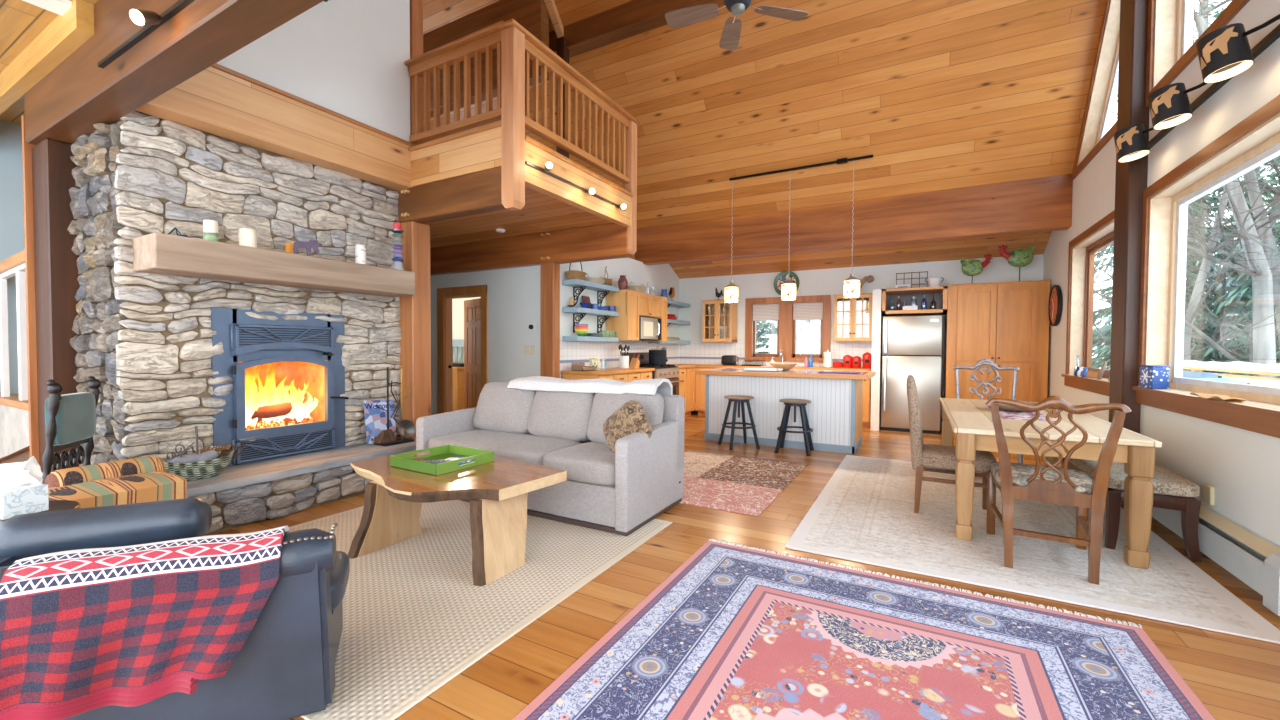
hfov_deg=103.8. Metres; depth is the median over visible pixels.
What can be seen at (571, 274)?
basket
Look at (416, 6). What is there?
trim
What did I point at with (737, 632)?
rug
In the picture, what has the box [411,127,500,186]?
trim
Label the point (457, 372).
dresser
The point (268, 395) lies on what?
fire
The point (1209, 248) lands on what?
bare tree
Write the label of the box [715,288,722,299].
figure
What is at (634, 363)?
knife block
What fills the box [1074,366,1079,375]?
ornament
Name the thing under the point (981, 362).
chair
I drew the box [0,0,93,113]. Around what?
trim
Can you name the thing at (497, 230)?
smoke detector
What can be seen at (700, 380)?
base cabinet
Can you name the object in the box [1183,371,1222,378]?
patio chair
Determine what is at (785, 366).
wooden bowl
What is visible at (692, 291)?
wall
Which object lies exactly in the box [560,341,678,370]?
backsplash
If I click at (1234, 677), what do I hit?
floor
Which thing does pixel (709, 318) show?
shelf
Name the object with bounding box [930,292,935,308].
glass bottle
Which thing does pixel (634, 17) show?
trim
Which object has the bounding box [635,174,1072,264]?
ceiling beam
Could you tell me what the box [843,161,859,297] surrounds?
pendant lamp
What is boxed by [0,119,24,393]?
wall
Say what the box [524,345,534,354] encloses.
switch plate
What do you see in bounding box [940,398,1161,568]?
dining table
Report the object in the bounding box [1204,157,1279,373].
evergreen tree
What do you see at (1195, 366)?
deck railing
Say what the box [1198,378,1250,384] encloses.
patio chair
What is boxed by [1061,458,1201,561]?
upholstered bench
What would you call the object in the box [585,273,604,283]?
basket
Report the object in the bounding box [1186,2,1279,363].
evergreen tree
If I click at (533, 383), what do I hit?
fleece blanket
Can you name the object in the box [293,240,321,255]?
figure
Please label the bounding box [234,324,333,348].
grille
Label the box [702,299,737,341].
upper cabinet
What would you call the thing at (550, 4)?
trim
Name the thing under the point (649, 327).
microwave
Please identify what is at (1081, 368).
ornament
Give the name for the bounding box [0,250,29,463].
window
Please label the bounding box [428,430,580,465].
seat cushion
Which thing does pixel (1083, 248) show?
window
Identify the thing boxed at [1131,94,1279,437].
window
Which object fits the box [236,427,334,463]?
grille
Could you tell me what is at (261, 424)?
embers
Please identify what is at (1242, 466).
wall
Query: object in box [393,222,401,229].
candle
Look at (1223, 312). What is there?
evergreen tree
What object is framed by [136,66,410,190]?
trim
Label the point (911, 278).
wire rack
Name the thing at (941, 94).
ceiling
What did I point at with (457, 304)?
wall
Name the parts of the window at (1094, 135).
sash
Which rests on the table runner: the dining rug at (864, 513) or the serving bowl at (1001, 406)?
the serving bowl at (1001, 406)
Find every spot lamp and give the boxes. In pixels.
[129,9,161,25]
[544,161,552,172]
[587,188,594,194]
[619,203,626,209]
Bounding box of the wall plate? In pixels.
[774,271,798,294]
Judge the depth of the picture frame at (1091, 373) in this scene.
5.71 m
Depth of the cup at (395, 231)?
5.21 m
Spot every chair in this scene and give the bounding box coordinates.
[42,376,101,483]
[907,375,996,512]
[953,358,1022,463]
[985,396,1130,584]
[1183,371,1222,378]
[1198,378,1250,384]
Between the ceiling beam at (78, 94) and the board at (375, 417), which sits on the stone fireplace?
the board at (375, 417)
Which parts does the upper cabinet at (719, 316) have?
glass door, moulding, glass door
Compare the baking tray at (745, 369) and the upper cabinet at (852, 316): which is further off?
the upper cabinet at (852, 316)
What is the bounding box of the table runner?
[986,404,1054,421]
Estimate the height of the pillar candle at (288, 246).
0.140 m
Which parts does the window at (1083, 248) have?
sill, sash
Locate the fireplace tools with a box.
[373,365,414,445]
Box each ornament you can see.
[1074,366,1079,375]
[1077,367,1083,376]
[1080,367,1087,376]
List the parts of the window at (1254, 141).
sill, sash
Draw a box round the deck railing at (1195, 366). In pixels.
[1183,360,1279,380]
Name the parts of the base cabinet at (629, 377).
panel, drawer, drawer, drawer, drawer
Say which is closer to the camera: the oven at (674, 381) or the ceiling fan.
the ceiling fan
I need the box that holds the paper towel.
[823,350,831,367]
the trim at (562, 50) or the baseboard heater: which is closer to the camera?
the baseboard heater
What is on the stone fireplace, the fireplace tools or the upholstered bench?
the fireplace tools
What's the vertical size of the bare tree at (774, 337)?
12.227 m
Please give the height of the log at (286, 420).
0.088 m
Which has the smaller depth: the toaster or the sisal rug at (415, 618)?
the sisal rug at (415, 618)
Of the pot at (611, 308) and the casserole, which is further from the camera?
the casserole
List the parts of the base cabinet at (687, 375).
cabinet door, drawer, cabinet door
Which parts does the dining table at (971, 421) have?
leg, leg, leg, leg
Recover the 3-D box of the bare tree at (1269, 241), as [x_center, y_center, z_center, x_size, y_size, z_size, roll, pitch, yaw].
[10.063,-3.701,9.548,9.914,11.759,10.561,0,2,-25]
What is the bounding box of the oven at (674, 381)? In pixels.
[669,378,680,394]
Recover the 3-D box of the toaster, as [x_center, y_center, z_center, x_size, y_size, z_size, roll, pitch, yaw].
[1.847,0.005,10.319,0.330,0.205,0.200,1,2,29]
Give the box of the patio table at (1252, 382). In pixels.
[1233,378,1279,387]
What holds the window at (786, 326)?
in the wall at (692, 291)
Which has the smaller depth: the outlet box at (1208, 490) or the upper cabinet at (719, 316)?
the outlet box at (1208, 490)
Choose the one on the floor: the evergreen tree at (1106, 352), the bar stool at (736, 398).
the bar stool at (736, 398)
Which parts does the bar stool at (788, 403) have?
leg, leg, seat, seat plate, leg, leg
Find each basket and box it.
[162,426,247,480]
[566,262,586,279]
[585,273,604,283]
[601,266,611,285]
[627,282,646,292]
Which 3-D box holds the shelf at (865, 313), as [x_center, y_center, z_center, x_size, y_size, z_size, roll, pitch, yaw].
[3.990,-0.777,9.367,0.615,0.293,0.280,1,2,29]
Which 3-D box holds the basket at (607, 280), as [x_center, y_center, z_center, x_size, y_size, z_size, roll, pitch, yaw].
[-0.554,-1.393,8.372,0.170,0.339,0.233,1,2,29]
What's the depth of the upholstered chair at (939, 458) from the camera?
4.24 m
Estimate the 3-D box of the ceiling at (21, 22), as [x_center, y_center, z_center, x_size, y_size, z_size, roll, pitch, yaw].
[-3.377,-2.340,1.306,11.150,0.120,3.500,1,2,29]
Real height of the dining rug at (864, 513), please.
0.011 m
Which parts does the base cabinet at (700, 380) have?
cabinet door, cabinet door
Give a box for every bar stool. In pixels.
[718,395,759,449]
[775,399,813,455]
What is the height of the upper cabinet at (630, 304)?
0.855 m
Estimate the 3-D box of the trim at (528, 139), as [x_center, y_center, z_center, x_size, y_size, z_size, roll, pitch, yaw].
[-1.289,-2.205,5.972,1.550,0.165,2.180,1,2,29]
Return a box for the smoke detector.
[496,229,505,232]
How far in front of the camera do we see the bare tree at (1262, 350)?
8.37 m
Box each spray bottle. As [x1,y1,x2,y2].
[804,357,807,366]
[809,354,812,366]
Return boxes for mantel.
[133,232,414,296]
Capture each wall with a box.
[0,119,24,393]
[22,0,409,141]
[399,265,539,414]
[452,297,480,361]
[560,258,679,377]
[679,254,1043,428]
[870,289,883,430]
[1043,0,1279,545]
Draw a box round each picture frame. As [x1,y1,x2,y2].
[1086,370,1099,378]
[1097,362,1107,379]
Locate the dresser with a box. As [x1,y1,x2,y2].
[452,367,463,410]
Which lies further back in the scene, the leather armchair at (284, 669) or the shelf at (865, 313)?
the shelf at (865, 313)
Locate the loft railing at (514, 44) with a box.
[404,19,639,254]
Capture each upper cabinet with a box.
[606,289,667,341]
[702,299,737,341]
[833,293,872,341]
[881,286,947,315]
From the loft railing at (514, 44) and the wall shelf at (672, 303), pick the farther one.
the wall shelf at (672, 303)
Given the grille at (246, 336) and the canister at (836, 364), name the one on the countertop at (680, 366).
the canister at (836, 364)
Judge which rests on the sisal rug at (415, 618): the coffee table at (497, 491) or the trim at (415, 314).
the coffee table at (497, 491)
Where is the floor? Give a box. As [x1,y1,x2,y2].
[205,411,1279,719]
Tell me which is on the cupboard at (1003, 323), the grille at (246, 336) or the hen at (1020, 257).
the hen at (1020, 257)
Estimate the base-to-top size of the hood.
0.120 m
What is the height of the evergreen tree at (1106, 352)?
13.930 m
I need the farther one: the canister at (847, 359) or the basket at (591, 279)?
the canister at (847, 359)
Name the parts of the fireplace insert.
door frame, door handle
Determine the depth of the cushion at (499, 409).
5.05 m
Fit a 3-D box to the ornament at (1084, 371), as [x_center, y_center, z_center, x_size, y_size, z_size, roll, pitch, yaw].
[5.223,0.143,5.891,0.090,0.120,0.089,1,2,29]
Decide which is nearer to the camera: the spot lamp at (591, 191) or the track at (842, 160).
the spot lamp at (591, 191)
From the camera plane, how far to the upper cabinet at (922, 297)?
8.73 m
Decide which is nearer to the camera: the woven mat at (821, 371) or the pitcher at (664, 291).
the woven mat at (821, 371)
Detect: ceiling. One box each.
[0,0,97,72]
[0,95,24,123]
[423,0,1105,228]
[669,231,1051,278]
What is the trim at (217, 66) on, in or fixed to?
attached to the wall at (347, 58)
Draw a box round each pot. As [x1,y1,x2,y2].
[608,306,615,311]
[649,350,665,364]
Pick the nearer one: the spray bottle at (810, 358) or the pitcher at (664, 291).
the spray bottle at (810, 358)
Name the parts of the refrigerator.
door handle, door handle, fridge door, freezer door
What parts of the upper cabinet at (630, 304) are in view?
cabinet door, cabinet door, cabinet door, cabinet door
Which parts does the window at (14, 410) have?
rail, handrail, panel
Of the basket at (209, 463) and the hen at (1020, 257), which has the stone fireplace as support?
the basket at (209, 463)
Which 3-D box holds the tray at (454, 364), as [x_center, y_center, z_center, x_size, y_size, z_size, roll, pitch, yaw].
[-3.508,0.088,9.776,0.600,0.069,0.500,1,2,29]
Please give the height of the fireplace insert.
1.325 m
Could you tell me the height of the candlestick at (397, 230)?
0.499 m
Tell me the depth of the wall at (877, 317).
8.62 m
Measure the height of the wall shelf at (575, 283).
0.375 m
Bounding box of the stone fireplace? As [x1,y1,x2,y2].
[67,110,415,534]
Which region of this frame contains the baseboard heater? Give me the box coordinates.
[1152,503,1279,615]
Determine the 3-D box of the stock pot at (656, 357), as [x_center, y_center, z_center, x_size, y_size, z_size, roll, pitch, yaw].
[0.330,-0.087,9.476,0.344,0.345,0.339,0,1,-19]
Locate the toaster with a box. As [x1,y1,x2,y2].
[721,355,738,364]
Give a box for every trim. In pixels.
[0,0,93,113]
[21,115,38,463]
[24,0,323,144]
[32,138,83,472]
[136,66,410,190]
[211,63,412,146]
[398,167,505,222]
[400,221,430,438]
[408,121,632,196]
[410,0,423,146]
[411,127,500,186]
[423,0,548,117]
[430,223,633,275]
[525,141,630,226]
[540,262,559,377]
[544,0,563,37]
[549,0,724,57]
[556,36,568,157]
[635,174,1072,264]
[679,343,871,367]
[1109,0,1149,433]
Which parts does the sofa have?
arm, arm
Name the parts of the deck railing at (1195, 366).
rail, cap rail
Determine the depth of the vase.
8.65 m
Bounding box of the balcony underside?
[423,186,612,247]
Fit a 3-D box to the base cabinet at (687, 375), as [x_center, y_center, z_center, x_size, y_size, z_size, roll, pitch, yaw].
[0.811,0.650,10.472,0.702,1.000,1.500,1,2,29]
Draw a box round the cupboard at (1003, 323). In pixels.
[943,280,1050,435]
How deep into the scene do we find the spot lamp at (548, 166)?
4.91 m
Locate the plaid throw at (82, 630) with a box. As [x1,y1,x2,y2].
[0,526,289,719]
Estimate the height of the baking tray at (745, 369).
0.036 m
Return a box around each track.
[98,0,194,67]
[525,161,625,210]
[730,155,872,180]
[1148,24,1279,148]
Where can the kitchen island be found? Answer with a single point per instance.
(834, 413)
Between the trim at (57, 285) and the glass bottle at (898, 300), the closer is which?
the trim at (57, 285)
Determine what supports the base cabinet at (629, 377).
on the floor
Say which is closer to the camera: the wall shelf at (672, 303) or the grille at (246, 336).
the grille at (246, 336)
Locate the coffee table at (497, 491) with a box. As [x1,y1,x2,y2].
[348,451,566,585]
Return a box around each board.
[363,400,396,443]
[570,297,573,304]
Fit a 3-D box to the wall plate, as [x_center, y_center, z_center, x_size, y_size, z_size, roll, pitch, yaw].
[2.938,-1.530,10.070,0.510,0.510,0.040,1,2,29]
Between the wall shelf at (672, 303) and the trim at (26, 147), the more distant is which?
the wall shelf at (672, 303)
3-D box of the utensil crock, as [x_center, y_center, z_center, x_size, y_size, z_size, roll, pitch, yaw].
[-0.271,-0.067,8.632,0.175,0.409,0.230,1,2,29]
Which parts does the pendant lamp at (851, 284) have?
lamp shade, chain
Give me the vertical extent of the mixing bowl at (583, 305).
0.090 m
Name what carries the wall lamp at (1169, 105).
attached to the track at (1274, 34)
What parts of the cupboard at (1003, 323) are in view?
door, door, cornice, door, door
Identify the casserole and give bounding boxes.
[667,316,677,319]
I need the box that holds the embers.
[246,417,312,429]
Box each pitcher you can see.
[589,358,599,369]
[661,289,667,296]
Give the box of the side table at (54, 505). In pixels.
[0,500,80,524]
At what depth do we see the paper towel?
9.30 m
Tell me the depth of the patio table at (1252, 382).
4.56 m
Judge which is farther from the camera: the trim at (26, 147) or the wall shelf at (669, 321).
the wall shelf at (669, 321)
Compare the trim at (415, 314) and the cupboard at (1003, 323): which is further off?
the cupboard at (1003, 323)
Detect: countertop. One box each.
[561,367,654,374]
[675,364,870,370]
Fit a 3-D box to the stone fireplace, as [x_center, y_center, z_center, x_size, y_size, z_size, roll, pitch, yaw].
[-3.419,-0.543,4.723,1.648,3.620,2.359,1,2,29]
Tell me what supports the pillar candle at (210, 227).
on the mantel
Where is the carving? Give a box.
[860,275,873,288]
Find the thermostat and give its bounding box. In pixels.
[529,323,534,330]
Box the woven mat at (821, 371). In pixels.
[818,371,859,373]
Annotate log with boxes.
[251,402,291,419]
[283,417,300,424]
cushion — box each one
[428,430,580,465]
[473,382,536,433]
[528,391,595,441]
[543,442,614,485]
[587,393,663,443]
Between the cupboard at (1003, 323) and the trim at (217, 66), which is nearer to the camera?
the trim at (217, 66)
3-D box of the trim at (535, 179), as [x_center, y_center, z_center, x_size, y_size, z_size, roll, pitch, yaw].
[-0.658,-1.923,5.702,0.105,0.380,2.030,1,2,29]
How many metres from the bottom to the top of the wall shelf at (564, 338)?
0.075 m
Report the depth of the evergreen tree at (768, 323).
23.88 m
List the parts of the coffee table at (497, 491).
leg, leg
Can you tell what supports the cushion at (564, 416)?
on the sofa
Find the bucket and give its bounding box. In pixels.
[925,277,943,286]
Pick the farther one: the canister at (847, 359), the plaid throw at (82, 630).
the canister at (847, 359)
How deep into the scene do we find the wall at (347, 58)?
4.81 m
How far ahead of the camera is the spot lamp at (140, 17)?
2.62 m
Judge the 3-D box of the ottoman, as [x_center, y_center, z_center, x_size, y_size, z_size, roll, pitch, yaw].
[-3.223,0.983,3.080,0.710,0.650,0.591,1,2,29]
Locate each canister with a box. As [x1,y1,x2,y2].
[833,361,842,367]
[843,355,851,367]
[852,356,860,367]
[862,352,871,367]
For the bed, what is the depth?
12.32 m
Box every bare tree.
[756,319,820,353]
[756,320,820,353]
[1093,0,1279,374]
[1095,8,1279,377]
[1096,0,1279,360]
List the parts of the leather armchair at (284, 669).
backrest, arm, seat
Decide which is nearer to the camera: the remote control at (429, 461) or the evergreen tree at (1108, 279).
the remote control at (429, 461)
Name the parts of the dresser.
drawer, drawer, drawer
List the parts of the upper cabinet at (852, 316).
glass door, moulding, moulding, glass door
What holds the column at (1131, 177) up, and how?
attached to the wall at (1242, 466)
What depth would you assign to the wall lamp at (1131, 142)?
4.16 m
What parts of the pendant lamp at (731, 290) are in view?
lamp shade, chain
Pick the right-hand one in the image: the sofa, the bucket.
the bucket
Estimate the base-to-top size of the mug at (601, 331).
0.110 m
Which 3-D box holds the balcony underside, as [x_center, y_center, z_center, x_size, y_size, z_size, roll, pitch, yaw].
[-3.205,-2.052,7.173,5.780,0.400,2.200,1,2,29]
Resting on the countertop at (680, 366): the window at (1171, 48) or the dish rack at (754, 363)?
the dish rack at (754, 363)
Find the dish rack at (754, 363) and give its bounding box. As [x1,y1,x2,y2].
[741,360,765,365]
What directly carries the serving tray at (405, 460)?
on the coffee table at (497, 491)
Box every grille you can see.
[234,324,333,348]
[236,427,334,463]
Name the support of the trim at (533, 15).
attached to the ceiling at (941, 94)
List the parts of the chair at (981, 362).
leg, crest rail, leg, leg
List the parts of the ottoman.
seat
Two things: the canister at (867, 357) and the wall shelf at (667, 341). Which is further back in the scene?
the wall shelf at (667, 341)
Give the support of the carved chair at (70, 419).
on the floor
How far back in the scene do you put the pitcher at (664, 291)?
10.22 m
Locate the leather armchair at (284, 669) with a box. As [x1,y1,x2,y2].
[0,498,349,719]
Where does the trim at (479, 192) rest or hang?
attached to the balcony underside
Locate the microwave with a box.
[639,316,660,340]
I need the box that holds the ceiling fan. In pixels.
[665,0,807,50]
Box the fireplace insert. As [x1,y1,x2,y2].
[211,308,348,466]
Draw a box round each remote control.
[421,460,449,463]
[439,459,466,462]
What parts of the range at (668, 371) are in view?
control panel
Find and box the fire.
[245,365,317,426]
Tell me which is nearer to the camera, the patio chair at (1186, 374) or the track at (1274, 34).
the track at (1274, 34)
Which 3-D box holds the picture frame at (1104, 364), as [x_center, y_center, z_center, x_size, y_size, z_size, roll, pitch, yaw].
[5.030,0.116,5.462,0.170,0.196,0.062,-1,2,-41]
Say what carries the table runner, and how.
on the dining table at (971, 421)
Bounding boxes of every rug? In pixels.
[289,500,672,719]
[512,539,1214,719]
[680,451,807,515]
[784,455,1279,643]
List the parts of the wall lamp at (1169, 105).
arm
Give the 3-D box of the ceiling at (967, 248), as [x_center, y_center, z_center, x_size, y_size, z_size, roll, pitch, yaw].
[3.346,-2.155,9.020,6.850,0.987,1.900,1,2,29]
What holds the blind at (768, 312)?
attached to the window at (786, 326)
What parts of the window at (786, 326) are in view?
sash, post, sash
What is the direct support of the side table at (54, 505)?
on the floor
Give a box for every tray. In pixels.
[373,438,413,445]
[390,444,493,474]
[452,362,463,366]
[744,368,782,371]
[894,284,910,287]
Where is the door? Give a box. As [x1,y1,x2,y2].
[437,285,486,413]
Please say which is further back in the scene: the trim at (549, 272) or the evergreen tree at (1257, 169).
the evergreen tree at (1257, 169)
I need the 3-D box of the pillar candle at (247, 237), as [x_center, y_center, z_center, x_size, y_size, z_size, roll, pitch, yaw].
[-3.193,-0.990,4.091,0.124,0.175,0.124,1,2,29]
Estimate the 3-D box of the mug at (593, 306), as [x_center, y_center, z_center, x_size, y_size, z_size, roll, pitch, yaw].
[-0.729,-0.852,8.078,0.109,0.100,0.127,1,1,14]
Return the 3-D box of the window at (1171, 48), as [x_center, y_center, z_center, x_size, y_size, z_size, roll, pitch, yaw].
[3.505,-4.374,2.396,0.230,4.356,4.420,1,2,29]
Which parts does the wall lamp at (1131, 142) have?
arm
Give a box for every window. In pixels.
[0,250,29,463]
[745,295,830,362]
[1061,210,1114,395]
[1071,0,1119,179]
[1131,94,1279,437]
[1145,0,1249,105]
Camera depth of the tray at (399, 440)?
5.18 m
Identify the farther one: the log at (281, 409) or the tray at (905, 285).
the tray at (905, 285)
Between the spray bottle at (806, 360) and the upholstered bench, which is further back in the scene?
the spray bottle at (806, 360)
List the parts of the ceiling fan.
blade, blade, motor, blade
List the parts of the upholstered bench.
leg, rail, seat, leg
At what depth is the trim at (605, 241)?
7.36 m
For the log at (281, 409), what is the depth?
4.62 m
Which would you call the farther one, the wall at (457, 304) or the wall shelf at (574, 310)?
the wall at (457, 304)
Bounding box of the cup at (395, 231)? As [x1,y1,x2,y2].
[391,229,403,233]
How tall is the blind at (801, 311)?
0.400 m
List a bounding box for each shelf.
[562,307,618,332]
[562,336,618,341]
[563,279,618,306]
[648,340,689,343]
[667,319,689,326]
[668,300,689,307]
[705,314,728,328]
[837,310,868,326]
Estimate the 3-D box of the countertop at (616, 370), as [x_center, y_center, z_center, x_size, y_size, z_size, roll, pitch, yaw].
[-0.469,0.174,8.144,0.700,0.050,1.745,1,2,29]
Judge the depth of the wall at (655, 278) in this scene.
8.85 m
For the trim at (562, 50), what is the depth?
7.79 m
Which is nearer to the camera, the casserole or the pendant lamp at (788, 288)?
the pendant lamp at (788, 288)
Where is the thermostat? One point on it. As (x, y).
(531, 325)
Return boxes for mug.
[591,304,598,308]
[600,330,607,336]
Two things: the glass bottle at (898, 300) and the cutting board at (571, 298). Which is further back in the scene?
the glass bottle at (898, 300)
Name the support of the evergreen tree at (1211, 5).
on the ground
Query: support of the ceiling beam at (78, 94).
attached to the wall at (347, 58)
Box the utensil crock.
[618,344,629,367]
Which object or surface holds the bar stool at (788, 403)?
on the floor
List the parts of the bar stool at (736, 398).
leg, leg, seat, seat plate, leg, leg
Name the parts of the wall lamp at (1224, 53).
lamp shade, arm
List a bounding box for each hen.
[960,254,992,283]
[998,244,1034,280]
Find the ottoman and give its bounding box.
[44,456,186,507]
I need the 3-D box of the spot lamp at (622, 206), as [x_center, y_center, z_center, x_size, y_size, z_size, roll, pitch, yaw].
[-0.223,-1.892,6.210,0.075,0.092,0.142,0,2,-23]
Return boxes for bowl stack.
[575,324,587,335]
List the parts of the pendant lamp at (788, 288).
lamp shade, chain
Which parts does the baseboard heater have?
panel, panel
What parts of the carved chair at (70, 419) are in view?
post, post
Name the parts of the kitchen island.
panel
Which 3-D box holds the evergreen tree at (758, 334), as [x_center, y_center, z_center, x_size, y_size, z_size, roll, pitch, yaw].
[7.543,-6.504,27.832,6.418,18.231,6.404,1,2,25]
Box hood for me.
[232,342,334,355]
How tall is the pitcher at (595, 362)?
0.180 m
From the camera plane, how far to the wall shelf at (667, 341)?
10.32 m
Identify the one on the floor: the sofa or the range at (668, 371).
the range at (668, 371)
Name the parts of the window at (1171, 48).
sash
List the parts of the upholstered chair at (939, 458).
backrest, leg, seat, leg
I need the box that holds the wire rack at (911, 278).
[896,271,927,287]
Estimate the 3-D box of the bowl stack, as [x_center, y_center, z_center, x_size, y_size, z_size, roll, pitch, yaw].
[-0.899,-0.459,7.737,0.204,0.190,0.201,1,2,29]
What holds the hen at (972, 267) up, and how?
on the cupboard at (1003, 323)
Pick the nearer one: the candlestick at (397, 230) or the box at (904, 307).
the candlestick at (397, 230)
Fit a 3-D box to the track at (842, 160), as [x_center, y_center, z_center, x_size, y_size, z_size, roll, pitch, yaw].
[2.457,-2.999,7.870,2.180,0.060,0.080,1,2,29]
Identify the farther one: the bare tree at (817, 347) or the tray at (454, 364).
the bare tree at (817, 347)
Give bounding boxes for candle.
[203,219,217,241]
[238,228,256,247]
[285,242,293,252]
[355,245,365,263]
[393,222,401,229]
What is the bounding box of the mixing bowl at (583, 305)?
[580,303,590,307]
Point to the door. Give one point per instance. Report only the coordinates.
(475, 310)
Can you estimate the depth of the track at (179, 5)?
2.88 m
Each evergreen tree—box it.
[756,320,820,353]
[758,319,820,353]
[1092,0,1279,368]
[1092,1,1277,375]
[1093,250,1213,368]
[1111,0,1279,371]
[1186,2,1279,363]
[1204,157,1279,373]
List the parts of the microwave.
control panel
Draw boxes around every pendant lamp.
[724,180,737,302]
[781,172,795,299]
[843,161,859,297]
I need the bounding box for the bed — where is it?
[452,339,463,361]
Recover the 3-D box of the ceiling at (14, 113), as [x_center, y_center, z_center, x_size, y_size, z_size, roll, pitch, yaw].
[-5.046,-2.612,5.511,4.150,0.100,2.250,1,2,29]
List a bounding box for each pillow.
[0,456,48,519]
[603,400,651,452]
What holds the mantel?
attached to the stone fireplace
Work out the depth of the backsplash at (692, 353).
10.69 m
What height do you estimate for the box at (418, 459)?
0.022 m
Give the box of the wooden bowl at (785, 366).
[770,363,796,369]
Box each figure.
[168,227,187,236]
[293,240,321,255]
[668,287,674,299]
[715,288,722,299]
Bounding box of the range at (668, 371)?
[623,352,680,394]
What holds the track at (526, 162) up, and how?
attached to the trim at (535, 179)
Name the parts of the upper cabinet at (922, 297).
panel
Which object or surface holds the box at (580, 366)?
on the countertop at (616, 370)
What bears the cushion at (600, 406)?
on the sofa
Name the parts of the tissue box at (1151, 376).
lid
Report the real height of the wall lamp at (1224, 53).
0.264 m
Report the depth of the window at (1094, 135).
5.80 m
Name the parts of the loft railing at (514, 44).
rail, rail, rail, rail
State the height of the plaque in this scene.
0.215 m
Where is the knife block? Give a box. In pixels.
[629,354,640,367]
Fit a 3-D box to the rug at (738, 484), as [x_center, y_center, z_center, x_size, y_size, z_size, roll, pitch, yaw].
[0.822,1.265,5.494,1.560,0.011,2.140,1,2,29]
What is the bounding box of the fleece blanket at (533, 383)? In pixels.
[507,376,672,394]
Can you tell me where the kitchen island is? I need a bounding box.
[695,368,875,453]
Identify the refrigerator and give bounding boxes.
[881,315,941,433]
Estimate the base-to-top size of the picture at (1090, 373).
0.059 m
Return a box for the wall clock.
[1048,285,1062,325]
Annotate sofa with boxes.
[416,382,684,535]
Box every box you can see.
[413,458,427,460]
[572,362,594,370]
[903,306,917,309]
[1139,365,1169,388]
[1203,484,1214,505]
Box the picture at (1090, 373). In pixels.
[1087,371,1097,376]
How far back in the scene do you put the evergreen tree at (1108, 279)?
22.22 m
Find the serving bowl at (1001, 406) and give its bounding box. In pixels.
[994,402,1031,410]
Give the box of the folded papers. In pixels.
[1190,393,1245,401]
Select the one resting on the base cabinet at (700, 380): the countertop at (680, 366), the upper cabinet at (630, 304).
the countertop at (680, 366)
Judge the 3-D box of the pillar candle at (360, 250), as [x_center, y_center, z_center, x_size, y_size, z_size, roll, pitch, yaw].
[-2.722,-1.025,4.899,0.094,0.210,0.094,1,2,29]
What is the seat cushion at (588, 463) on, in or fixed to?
on the sofa
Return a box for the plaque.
[582,296,590,308]
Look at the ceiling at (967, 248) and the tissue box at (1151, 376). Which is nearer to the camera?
the tissue box at (1151, 376)
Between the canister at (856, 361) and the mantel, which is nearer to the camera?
the mantel
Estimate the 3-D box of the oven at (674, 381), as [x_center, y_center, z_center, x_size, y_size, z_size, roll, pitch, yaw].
[0.528,0.645,9.185,0.093,0.590,0.955,1,2,29]
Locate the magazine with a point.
(454, 457)
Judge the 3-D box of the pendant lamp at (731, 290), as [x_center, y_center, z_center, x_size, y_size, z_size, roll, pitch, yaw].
[1.539,-1.985,8.400,0.230,2.027,0.230,1,2,29]
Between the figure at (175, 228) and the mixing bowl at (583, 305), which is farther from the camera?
the mixing bowl at (583, 305)
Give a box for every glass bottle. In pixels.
[896,296,900,309]
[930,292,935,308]
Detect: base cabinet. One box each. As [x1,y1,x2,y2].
[561,371,651,381]
[678,368,694,416]
[695,367,870,427]
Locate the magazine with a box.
[447,456,473,464]
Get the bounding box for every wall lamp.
[1114,124,1153,162]
[1148,82,1206,129]
[1196,14,1279,83]
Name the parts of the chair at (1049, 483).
leg, leg, seat, seat rail, crest rail, leg, leg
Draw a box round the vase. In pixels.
[618,275,627,289]
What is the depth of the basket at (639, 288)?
8.99 m
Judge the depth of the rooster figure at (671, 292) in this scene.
10.53 m
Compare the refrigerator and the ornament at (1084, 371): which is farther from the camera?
the refrigerator
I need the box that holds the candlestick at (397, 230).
[391,222,405,270]
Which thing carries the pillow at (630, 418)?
on the sofa
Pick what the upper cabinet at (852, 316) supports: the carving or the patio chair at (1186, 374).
the carving
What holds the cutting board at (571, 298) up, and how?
on the wall shelf at (574, 310)
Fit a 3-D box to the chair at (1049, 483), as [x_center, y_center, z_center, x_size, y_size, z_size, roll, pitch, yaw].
[2.700,0.767,3.362,0.694,1.111,0.716,1,2,31]
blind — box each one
[753,304,778,323]
[793,302,822,322]
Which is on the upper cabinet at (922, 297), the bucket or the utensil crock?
the bucket

